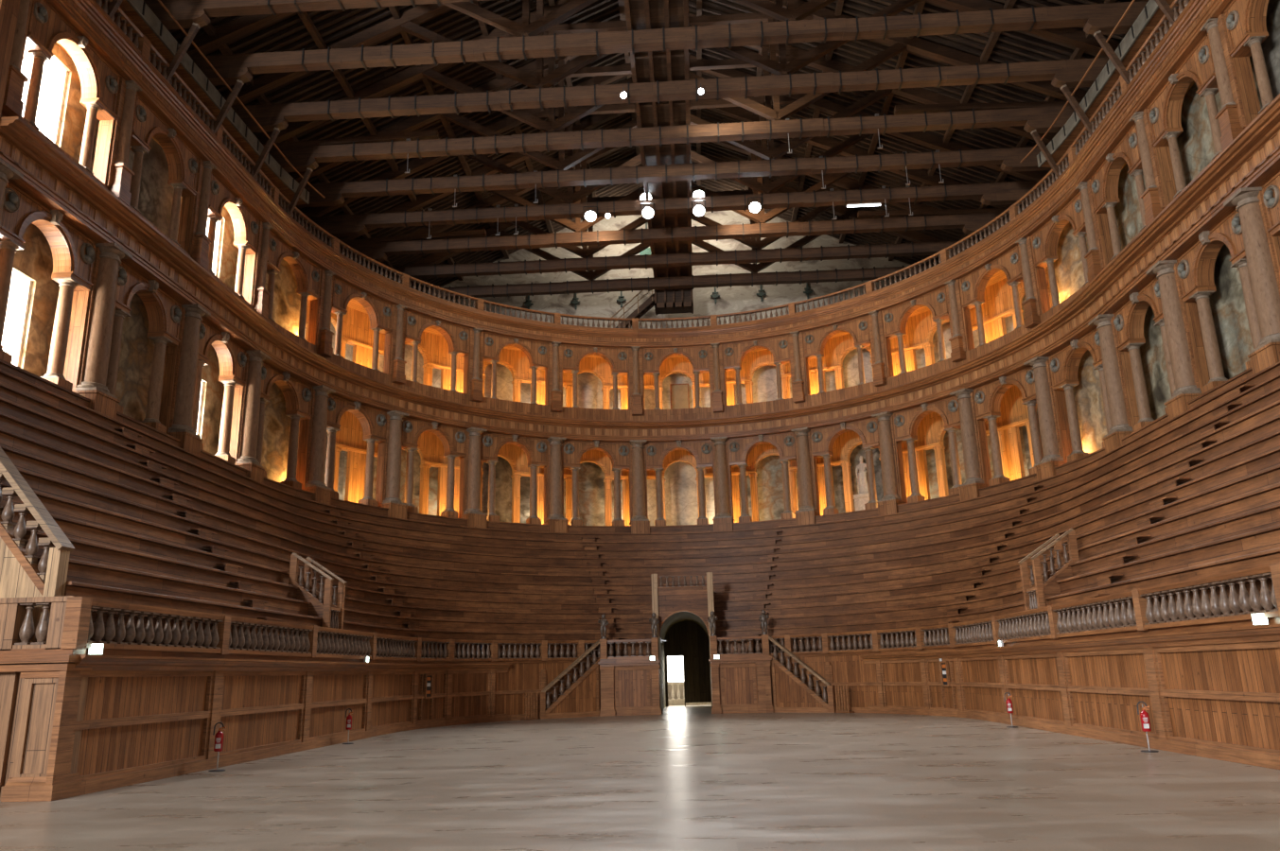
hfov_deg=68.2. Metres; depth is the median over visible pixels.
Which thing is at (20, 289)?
window
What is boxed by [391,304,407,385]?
column
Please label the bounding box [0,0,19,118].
wall
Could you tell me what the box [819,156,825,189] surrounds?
hook
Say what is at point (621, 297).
wall anchor
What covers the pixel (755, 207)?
floodlight
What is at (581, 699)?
staircase
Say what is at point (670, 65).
catwalk
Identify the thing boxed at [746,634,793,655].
balustrade
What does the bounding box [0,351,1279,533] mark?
tier
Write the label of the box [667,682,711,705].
balustrade
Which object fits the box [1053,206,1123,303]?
wall
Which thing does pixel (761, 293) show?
wall anchor
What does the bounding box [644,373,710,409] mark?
wall
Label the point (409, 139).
hook
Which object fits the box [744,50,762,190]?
purlin
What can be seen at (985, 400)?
arched bay
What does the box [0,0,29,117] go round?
column
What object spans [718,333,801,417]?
arched bay
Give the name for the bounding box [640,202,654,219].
floodlight
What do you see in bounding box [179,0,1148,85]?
roof truss
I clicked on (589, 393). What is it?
wall
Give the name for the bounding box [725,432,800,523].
arched bay
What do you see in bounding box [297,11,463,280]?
purlin
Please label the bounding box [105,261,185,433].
arched bay
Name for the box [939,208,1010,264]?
balustrade
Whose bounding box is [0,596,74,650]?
balustrade
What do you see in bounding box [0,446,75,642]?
stair
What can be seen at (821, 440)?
arched bay
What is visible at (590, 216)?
floodlight
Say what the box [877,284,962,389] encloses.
arched bay
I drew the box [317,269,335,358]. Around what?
column
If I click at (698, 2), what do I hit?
purlin
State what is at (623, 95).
lamp
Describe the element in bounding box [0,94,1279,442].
entablature
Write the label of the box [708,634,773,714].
landing
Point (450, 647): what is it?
balustrade
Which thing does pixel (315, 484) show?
column
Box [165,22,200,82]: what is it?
strut
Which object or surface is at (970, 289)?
arched bay
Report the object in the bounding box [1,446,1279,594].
tier
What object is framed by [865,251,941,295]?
balustrade
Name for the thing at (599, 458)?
arch
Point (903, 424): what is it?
arched bay
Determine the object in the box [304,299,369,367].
arch
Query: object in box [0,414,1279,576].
tier
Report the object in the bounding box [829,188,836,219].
hook
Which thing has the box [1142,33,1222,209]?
arched bay
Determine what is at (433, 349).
arch
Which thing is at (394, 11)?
purlin
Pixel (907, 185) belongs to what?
hook
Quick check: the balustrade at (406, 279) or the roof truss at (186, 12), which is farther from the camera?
the balustrade at (406, 279)
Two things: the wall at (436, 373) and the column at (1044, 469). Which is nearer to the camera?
the column at (1044, 469)
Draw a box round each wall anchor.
[524,296,533,309]
[571,293,579,309]
[616,291,626,307]
[710,286,719,303]
[756,284,766,301]
[803,282,812,299]
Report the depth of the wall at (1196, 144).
27.39 m
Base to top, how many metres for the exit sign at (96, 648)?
0.170 m
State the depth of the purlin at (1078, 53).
38.14 m
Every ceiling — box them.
[55,42,1194,358]
[167,0,1140,288]
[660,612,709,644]
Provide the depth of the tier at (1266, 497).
25.10 m
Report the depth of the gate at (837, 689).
35.36 m
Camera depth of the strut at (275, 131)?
33.00 m
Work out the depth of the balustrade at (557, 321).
47.61 m
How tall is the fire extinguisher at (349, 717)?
0.896 m
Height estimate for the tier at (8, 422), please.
0.430 m
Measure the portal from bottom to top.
5.620 m
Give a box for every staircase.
[537,639,599,719]
[768,635,836,713]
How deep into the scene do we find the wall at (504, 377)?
48.87 m
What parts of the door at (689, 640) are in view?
door frame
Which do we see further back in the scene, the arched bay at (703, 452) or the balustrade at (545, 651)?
the arched bay at (703, 452)
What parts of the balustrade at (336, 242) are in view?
post, rail, hand rail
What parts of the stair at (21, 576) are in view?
hand rail, newel post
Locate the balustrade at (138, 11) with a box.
[101,0,325,207]
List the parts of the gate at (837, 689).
board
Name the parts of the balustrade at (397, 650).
post, rail, hand rail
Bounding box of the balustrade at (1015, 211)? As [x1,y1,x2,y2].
[1008,151,1069,222]
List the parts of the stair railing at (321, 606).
hand rail, hand rail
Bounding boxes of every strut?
[107,0,122,18]
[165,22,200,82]
[212,79,244,134]
[252,127,280,178]
[288,167,313,215]
[1030,129,1059,177]
[1060,84,1092,135]
[1093,30,1129,85]
[1154,0,1174,24]
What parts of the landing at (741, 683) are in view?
post, hand rail, ledge moulding, rail, post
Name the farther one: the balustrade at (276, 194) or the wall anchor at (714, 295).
the wall anchor at (714, 295)
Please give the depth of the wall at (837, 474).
46.81 m
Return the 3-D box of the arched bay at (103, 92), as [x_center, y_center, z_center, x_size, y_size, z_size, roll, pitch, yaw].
[-14.271,-7.957,23.492,0.650,4.110,4.210,-2,-15,3]
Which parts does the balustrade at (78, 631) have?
post, rail, hand rail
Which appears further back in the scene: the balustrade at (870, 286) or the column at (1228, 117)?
the balustrade at (870, 286)
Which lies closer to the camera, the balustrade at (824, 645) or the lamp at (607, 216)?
the balustrade at (824, 645)
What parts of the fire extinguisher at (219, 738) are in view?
plate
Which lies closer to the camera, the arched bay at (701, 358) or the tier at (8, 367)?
the tier at (8, 367)
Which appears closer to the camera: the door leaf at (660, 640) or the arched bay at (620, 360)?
the door leaf at (660, 640)
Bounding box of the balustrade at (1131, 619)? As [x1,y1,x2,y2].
[1052,589,1152,637]
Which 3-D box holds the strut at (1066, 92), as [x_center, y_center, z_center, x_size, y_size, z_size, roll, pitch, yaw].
[14.707,-10.527,31.618,0.961,2.013,0.138,-2,-15,3]
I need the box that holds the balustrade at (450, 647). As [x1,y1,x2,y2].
[446,639,492,662]
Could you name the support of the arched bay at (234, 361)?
on the floor
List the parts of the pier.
panel frame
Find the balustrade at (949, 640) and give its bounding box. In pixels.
[919,623,959,648]
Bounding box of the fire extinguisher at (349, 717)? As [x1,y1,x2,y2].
[341,708,353,744]
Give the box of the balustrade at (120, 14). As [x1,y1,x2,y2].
[92,0,143,53]
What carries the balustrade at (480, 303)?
on the entablature at (85, 17)
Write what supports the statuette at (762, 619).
on the landing at (741, 683)
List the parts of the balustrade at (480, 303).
post, rail, hand rail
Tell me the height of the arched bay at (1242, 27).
4.110 m
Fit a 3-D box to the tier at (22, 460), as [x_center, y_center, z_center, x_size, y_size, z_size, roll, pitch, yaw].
[1.129,3.464,29.213,24.608,0.430,28.244,-2,-15,3]
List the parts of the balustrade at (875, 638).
hand rail, rail, post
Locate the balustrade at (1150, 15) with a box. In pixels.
[1020,0,1190,168]
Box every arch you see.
[296,411,364,503]
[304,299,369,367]
[359,431,447,516]
[367,318,451,390]
[454,443,543,524]
[455,348,543,404]
[543,357,628,409]
[543,450,630,526]
[643,357,709,409]
[646,449,713,520]
[725,350,812,405]
[731,443,822,523]
[810,333,900,394]
[817,431,911,515]
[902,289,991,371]
[913,408,1009,500]
[985,266,1052,340]
[999,385,1066,481]
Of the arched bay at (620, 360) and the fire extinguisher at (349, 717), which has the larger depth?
the arched bay at (620, 360)
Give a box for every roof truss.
[143,0,508,29]
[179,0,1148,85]
[221,0,1120,132]
[256,0,1087,172]
[285,13,1061,208]
[292,54,1055,237]
[322,98,1026,263]
[361,140,988,282]
[407,160,942,299]
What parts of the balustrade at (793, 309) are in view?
post, hand rail, rail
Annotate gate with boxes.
[520,692,538,720]
[834,685,854,713]
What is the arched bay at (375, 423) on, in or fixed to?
on the floor
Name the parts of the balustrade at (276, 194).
post, rail, hand rail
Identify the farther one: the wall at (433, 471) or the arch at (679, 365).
the arch at (679, 365)
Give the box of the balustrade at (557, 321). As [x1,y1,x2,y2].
[553,313,632,330]
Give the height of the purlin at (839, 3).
0.220 m
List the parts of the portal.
tall post, hand rail, rail, arch panel, arch trim, tall post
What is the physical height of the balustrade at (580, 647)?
0.782 m
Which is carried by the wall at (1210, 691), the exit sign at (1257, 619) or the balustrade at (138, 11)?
the exit sign at (1257, 619)
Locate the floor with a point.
(690, 778)
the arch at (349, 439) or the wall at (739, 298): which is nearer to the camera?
the arch at (349, 439)
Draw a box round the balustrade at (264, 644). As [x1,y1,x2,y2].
[216,614,314,657]
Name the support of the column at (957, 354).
on the entablature at (1252, 159)
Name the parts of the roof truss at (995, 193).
queen post, queen post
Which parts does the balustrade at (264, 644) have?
post, rail, hand rail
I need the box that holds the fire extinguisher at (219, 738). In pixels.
[208,722,226,771]
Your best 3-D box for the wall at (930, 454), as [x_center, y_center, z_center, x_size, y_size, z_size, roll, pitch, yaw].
[15.075,1.376,42.611,0.278,4.600,5.156,9,-18,-35]
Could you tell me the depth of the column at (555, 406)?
46.34 m
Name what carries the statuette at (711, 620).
on the landing at (741, 683)
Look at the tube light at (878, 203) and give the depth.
40.13 m
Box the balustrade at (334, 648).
[303,625,373,659]
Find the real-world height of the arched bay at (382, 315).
4.110 m
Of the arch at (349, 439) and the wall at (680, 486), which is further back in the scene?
the wall at (680, 486)
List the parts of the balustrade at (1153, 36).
post, hand rail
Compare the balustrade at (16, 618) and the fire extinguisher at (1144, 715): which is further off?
the fire extinguisher at (1144, 715)
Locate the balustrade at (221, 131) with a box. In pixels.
[212,122,275,200]
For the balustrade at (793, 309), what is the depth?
45.57 m
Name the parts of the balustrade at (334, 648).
post, rail, hand rail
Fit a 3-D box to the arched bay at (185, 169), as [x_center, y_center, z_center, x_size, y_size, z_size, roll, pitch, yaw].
[-14.026,-6.894,27.559,0.650,4.110,4.210,-2,-15,3]
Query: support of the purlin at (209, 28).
on the roof truss at (755, 278)
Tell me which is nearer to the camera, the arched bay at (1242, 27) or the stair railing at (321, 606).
the arched bay at (1242, 27)
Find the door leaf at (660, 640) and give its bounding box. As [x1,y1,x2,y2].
[659,637,666,714]
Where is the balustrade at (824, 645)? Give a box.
[789,632,830,654]
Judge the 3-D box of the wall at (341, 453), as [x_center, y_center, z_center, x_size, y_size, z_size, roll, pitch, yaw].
[-14.486,1.374,39.880,0.274,4.600,5.197,-9,-16,26]
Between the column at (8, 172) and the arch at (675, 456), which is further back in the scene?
the arch at (675, 456)
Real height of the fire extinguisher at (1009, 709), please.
0.896 m
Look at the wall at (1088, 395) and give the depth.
34.22 m
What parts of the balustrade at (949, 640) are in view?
hand rail, rail, post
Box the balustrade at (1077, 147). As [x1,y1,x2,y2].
[1067,78,1122,165]
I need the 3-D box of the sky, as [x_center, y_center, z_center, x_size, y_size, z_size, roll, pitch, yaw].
[2.590,10.363,53.035,12.000,8.000,0.050,-2,-15,3]
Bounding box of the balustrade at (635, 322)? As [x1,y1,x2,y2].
[631,315,710,330]
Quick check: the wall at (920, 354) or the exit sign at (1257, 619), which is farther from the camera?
the wall at (920, 354)
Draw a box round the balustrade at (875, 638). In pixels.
[826,630,881,653]
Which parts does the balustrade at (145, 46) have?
post, rail, hand rail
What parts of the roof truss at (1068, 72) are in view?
queen post, queen post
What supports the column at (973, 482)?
on the floor
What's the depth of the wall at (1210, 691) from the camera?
19.82 m
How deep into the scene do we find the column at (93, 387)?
23.99 m
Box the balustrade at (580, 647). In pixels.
[576,640,622,660]
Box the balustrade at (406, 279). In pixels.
[400,273,477,310]
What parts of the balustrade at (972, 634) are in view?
hand rail, rail, post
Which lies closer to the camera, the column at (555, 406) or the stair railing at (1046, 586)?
the stair railing at (1046, 586)
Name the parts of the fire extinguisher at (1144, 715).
plate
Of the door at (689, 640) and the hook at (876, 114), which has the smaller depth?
the hook at (876, 114)
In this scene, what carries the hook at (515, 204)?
hanging from the roof truss at (995, 193)
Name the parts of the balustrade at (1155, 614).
hand rail, rail, post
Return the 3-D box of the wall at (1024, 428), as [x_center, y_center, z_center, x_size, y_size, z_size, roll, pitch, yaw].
[17.539,0.175,38.264,0.274,4.600,5.197,4,-16,-21]
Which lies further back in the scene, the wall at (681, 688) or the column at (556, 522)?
the wall at (681, 688)
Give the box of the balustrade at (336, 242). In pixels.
[331,236,403,286]
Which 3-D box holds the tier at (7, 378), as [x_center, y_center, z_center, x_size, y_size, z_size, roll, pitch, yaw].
[1.132,1.615,30.638,28.248,0.430,30.064,-2,-15,3]
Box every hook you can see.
[404,138,410,173]
[426,208,431,239]
[513,204,518,234]
[533,170,538,203]
[785,118,791,153]
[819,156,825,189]
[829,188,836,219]
[875,113,882,148]
[881,185,889,216]
[905,184,912,215]
[935,149,944,183]
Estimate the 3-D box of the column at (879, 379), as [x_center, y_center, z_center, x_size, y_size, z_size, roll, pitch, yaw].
[10.981,-3.538,43.567,0.560,3.560,0.520,13,-20,-43]
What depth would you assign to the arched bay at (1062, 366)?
34.12 m
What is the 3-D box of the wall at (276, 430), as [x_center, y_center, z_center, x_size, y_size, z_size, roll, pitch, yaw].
[-13.993,0.002,34.700,0.251,4.600,4.614,-4,-15,12]
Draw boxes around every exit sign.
[87,643,104,654]
[363,656,368,663]
[998,640,1003,647]
[1251,613,1269,625]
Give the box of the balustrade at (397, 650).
[366,632,417,661]
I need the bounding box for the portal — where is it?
[651,572,714,709]
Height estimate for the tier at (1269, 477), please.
0.430 m
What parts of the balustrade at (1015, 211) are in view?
post, hand rail, rail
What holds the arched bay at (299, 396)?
on the floor
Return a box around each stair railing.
[288,552,346,629]
[1017,528,1079,611]
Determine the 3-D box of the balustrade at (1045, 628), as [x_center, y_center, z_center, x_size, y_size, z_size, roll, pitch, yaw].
[10.099,5.261,24.738,0.240,0.782,4.650,-2,-15,3]
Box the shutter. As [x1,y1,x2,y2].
[639,222,650,268]
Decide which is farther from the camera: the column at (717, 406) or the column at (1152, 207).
the column at (717, 406)
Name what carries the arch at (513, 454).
on the floor
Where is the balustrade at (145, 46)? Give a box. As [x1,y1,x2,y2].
[138,35,216,138]
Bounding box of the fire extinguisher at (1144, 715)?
[1137,701,1158,753]
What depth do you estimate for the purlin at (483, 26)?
43.46 m
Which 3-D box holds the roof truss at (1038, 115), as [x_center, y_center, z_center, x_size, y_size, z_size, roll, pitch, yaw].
[0.821,-14.389,36.344,33.900,8.471,0.470,-2,-15,3]
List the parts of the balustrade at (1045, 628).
hand rail, rail, post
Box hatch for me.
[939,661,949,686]
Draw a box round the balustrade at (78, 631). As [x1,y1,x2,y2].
[60,596,225,653]
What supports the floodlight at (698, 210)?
attached to the roof truss at (995, 193)
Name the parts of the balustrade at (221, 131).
post, rail, hand rail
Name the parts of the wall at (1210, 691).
ledge moulding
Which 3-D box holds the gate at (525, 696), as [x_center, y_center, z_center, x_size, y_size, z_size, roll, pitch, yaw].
[-4.212,10.722,36.057,0.620,1.000,0.300,12,-20,-42]
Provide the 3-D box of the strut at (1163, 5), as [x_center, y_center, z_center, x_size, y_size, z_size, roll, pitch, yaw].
[14.384,-11.927,26.258,0.961,2.013,0.138,-2,-15,3]
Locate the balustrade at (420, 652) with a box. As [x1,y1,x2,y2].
[410,637,449,661]
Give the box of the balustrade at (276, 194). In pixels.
[270,185,334,250]
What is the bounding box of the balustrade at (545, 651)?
[539,640,578,661]
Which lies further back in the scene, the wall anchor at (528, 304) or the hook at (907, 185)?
the wall anchor at (528, 304)
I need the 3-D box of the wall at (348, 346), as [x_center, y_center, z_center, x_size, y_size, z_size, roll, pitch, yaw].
[-14.611,-3.770,41.231,0.274,3.420,5.197,-9,-16,26]
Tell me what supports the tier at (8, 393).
on the tier at (8, 407)
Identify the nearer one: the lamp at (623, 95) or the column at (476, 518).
the lamp at (623, 95)
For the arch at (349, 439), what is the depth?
40.95 m
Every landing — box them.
[597,637,661,717]
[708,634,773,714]
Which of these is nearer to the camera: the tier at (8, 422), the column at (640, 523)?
the tier at (8, 422)
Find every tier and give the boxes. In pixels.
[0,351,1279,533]
[0,361,1279,542]
[0,373,1279,550]
[0,385,1279,558]
[0,400,1279,567]
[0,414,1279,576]
[0,430,1279,584]
[0,464,1279,603]
[0,483,1279,613]
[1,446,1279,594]
[22,503,1279,622]
[36,525,1279,632]
[64,547,1279,643]
[89,576,1276,658]
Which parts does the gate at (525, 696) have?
board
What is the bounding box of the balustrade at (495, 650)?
[489,640,542,661]
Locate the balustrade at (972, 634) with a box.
[951,615,999,647]
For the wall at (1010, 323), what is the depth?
41.75 m
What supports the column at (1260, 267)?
on the floor
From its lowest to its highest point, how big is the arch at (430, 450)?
4.600 m
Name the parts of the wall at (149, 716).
ledge moulding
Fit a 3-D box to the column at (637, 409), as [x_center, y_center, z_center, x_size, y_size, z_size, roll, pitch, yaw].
[-0.194,-2.225,47.536,0.520,3.560,0.560,0,-15,-5]
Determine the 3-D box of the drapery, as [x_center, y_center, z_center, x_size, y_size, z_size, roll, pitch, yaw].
[10.848,2.850,46.020,0.560,1.120,0.328,-12,-18,34]
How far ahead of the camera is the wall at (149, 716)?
19.97 m
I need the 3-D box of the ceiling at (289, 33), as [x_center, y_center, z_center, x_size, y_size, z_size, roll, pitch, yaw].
[-0.058,-18.730,22.151,34.600,8.203,65.400,-2,-15,3]
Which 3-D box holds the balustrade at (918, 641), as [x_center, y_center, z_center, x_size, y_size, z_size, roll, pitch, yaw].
[9.323,7.660,33.799,0.300,0.782,2.539,5,-16,-24]
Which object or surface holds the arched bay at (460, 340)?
on the entablature at (1252, 159)
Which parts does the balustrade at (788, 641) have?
post, hand rail, post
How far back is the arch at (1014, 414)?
39.56 m
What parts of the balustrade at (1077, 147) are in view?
post, rail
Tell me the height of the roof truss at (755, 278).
8.471 m
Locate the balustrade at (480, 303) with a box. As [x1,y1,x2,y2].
[475,298,554,324]
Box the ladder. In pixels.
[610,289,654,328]
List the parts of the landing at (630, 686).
post, rail, ledge moulding, hand rail, post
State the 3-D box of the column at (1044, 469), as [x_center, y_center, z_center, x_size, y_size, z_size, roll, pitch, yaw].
[15.107,-0.116,35.005,0.908,4.860,0.960,2,-15,-13]
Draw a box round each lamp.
[604,210,610,218]
[620,87,627,98]
[697,83,704,95]
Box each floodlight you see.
[583,206,597,222]
[638,188,652,199]
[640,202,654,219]
[691,184,705,197]
[691,200,705,216]
[747,196,761,213]
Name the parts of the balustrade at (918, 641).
hand rail, rail, post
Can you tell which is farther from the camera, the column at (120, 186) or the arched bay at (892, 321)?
the arched bay at (892, 321)
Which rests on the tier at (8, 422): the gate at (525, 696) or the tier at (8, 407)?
the tier at (8, 407)
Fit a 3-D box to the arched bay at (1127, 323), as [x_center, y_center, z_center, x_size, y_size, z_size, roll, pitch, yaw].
[15.633,-1.951,28.854,0.690,4.480,4.237,-2,-15,3]
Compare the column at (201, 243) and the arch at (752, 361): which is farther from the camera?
the arch at (752, 361)
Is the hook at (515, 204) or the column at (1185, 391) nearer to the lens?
the column at (1185, 391)
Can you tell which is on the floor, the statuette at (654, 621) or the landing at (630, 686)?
the landing at (630, 686)
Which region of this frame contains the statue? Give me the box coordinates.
[852,455,869,511]
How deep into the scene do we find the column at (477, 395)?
44.23 m
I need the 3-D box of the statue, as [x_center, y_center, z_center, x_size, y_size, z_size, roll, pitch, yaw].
[10.865,3.055,45.894,1.000,3.219,0.800,-12,-18,34]
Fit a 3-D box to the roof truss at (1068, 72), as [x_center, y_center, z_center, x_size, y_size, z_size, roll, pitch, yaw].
[0.659,-15.089,33.663,33.900,8.471,0.470,-2,-15,3]
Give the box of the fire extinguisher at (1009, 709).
[1003,692,1017,728]
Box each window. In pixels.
[1,269,32,367]
[20,52,68,144]
[196,381,204,435]
[205,218,222,276]
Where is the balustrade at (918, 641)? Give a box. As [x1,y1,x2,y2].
[876,626,925,651]
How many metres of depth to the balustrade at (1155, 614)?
15.60 m
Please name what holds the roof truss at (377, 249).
attached to the ceiling at (289, 33)
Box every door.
[664,621,711,706]
[669,384,689,409]
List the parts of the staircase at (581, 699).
newel post, hand rail, panel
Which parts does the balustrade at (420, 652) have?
post, rail, hand rail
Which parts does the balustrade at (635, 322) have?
post, hand rail, rail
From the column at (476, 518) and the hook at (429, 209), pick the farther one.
the column at (476, 518)
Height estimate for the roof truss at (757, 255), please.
8.471 m
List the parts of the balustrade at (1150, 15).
guard rail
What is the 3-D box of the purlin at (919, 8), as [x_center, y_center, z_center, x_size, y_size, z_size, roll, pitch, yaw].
[10.157,-14.882,35.077,0.220,0.220,36.500,-2,-15,3]
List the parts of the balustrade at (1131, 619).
hand rail, rail, post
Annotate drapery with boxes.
[857,473,868,494]
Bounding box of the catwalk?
[623,0,692,277]
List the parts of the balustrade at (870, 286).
post, hand rail, rail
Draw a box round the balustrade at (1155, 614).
[1138,561,1279,629]
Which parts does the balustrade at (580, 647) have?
post, hand rail, post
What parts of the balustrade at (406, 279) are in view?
post, rail, hand rail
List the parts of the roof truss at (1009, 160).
queen post, queen post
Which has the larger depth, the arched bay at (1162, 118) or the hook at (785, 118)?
the hook at (785, 118)
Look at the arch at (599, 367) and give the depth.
49.47 m
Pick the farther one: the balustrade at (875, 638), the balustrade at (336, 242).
the balustrade at (336, 242)
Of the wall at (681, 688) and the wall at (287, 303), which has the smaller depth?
the wall at (287, 303)
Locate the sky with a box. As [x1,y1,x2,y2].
[666,655,683,682]
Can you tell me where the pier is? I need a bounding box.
[0,648,92,802]
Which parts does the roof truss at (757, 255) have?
queen post, queen post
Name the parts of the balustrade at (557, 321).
post, hand rail, rail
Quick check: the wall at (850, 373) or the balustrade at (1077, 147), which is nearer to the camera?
the balustrade at (1077, 147)
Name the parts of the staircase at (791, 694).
panel, hand rail, newel post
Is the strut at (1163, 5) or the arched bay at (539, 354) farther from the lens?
the arched bay at (539, 354)
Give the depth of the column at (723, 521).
45.63 m
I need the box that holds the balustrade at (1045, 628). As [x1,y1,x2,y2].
[994,605,1062,643]
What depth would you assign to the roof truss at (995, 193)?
40.89 m
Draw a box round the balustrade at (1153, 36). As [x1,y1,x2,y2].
[1119,0,1191,94]
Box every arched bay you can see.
[0,0,126,189]
[0,180,101,390]
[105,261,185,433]
[127,91,204,256]
[192,319,249,464]
[207,172,263,307]
[256,362,315,490]
[266,230,325,354]
[322,275,397,386]
[324,393,390,507]
[395,309,474,405]
[401,417,469,518]
[474,331,555,417]
[480,432,550,525]
[555,343,636,420]
[561,440,632,526]
[636,345,718,420]
[643,439,717,526]
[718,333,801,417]
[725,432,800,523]
[798,314,882,407]
[807,418,883,515]
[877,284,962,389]
[890,396,962,503]
[954,244,1032,363]
[969,366,1043,486]
[1026,191,1088,322]
[1045,328,1111,462]
[1087,123,1145,268]
[1110,278,1174,431]
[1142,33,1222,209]
[1173,210,1262,393]
[1217,0,1279,128]
[1257,171,1279,296]
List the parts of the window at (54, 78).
pane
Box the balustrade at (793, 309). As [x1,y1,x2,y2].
[788,282,866,315]
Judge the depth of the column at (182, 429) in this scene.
28.06 m
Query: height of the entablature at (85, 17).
0.830 m
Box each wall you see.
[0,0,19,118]
[12,223,224,455]
[45,648,600,795]
[52,43,237,290]
[233,248,300,335]
[261,383,291,482]
[323,432,345,499]
[330,322,350,360]
[342,449,438,515]
[350,344,441,388]
[440,192,910,329]
[481,456,529,524]
[484,363,530,403]
[562,372,620,409]
[563,462,622,526]
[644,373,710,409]
[647,461,715,526]
[661,643,712,709]
[667,684,683,700]
[734,365,792,404]
[738,455,799,521]
[770,616,1279,771]
[824,348,873,391]
[832,443,883,513]
[915,317,1009,368]
[925,426,1028,499]
[1007,295,1025,332]
[1021,408,1043,475]
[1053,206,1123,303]
[1073,347,1152,454]
[1116,0,1279,247]
[1139,244,1253,420]
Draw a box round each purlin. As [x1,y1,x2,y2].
[201,22,392,267]
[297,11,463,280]
[388,5,508,259]
[473,0,554,233]
[548,0,596,197]
[617,0,643,187]
[696,0,701,185]
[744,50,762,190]
[790,0,843,222]
[839,0,925,243]
[888,0,1016,261]
[959,0,1116,240]
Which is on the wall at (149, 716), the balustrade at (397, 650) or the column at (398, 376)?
the balustrade at (397, 650)
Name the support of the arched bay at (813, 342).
on the entablature at (1252, 159)
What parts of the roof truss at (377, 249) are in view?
queen post, queen post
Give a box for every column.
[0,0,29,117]
[0,157,23,349]
[71,242,132,419]
[107,80,141,206]
[166,303,210,455]
[190,160,216,270]
[235,350,270,483]
[252,222,274,319]
[301,385,335,505]
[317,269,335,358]
[377,410,409,519]
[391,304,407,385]
[459,426,488,528]
[470,327,483,403]
[543,437,568,533]
[550,341,562,412]
[629,439,649,533]
[631,346,642,416]
[710,342,723,413]
[710,437,734,531]
[789,331,806,403]
[790,427,820,526]
[868,310,886,386]
[871,411,905,515]
[944,280,965,362]
[949,387,989,501]
[1015,237,1040,328]
[1023,356,1067,481]
[1075,181,1103,282]
[1087,314,1133,453]
[1129,111,1163,227]
[1146,260,1202,420]
[1200,17,1244,150]
[1223,186,1279,374]
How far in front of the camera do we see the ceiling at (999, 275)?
42.41 m
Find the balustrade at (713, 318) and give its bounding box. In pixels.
[710,303,789,327]
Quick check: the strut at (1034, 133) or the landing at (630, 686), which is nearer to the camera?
the strut at (1034, 133)
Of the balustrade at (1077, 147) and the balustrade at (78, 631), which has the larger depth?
the balustrade at (1077, 147)
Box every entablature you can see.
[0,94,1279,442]
[46,0,1232,348]
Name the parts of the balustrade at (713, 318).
post, hand rail, rail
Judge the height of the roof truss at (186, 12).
8.471 m
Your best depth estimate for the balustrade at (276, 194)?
36.41 m
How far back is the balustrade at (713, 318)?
47.38 m
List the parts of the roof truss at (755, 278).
queen post, queen post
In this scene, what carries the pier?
on the floor
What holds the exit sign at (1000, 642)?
on the wall at (1210, 691)
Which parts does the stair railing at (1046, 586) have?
hand rail, hand rail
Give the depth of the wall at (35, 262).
26.93 m
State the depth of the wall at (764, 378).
50.02 m
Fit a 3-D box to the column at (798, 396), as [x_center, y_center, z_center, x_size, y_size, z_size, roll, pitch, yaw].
[7.685,-2.826,45.973,0.520,3.560,0.560,-9,-17,28]
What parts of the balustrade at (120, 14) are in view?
hand rail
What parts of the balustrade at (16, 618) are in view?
post, rail, hand rail, post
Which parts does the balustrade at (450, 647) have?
post, rail, hand rail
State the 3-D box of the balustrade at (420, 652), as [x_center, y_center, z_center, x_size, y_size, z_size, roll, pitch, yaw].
[-7.198,7.750,32.623,0.283,0.782,2.294,-6,-16,18]
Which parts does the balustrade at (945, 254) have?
post, hand rail, rail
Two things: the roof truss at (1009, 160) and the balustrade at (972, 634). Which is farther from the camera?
the roof truss at (1009, 160)
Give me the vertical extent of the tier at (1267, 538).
0.430 m
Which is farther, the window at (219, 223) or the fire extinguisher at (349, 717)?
the window at (219, 223)
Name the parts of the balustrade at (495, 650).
post, rail, hand rail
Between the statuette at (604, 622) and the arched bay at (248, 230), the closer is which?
the arched bay at (248, 230)
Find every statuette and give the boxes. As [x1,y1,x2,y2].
[597,614,608,639]
[648,613,659,637]
[707,611,718,636]
[758,610,769,634]
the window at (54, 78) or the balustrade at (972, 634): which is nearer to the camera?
the window at (54, 78)
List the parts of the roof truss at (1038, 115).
queen post, queen post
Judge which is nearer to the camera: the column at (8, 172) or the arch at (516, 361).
the column at (8, 172)
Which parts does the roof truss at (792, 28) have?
queen post, queen post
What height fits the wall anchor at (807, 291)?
1.000 m
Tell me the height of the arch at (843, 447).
4.600 m
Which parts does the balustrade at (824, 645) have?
hand rail, rail, post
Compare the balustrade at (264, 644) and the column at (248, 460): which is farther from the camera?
the column at (248, 460)
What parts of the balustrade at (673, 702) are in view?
hand rail, rail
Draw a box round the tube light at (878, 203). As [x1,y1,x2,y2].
[846,202,880,207]
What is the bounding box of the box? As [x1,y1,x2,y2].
[654,288,693,315]
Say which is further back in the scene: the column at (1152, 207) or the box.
the box
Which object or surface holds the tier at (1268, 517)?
on the tier at (1267, 538)
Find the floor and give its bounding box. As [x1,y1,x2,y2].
[0,704,1279,850]
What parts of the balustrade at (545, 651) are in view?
post, rail, hand rail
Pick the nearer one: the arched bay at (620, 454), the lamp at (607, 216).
the lamp at (607, 216)
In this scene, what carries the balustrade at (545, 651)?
on the wall at (149, 716)

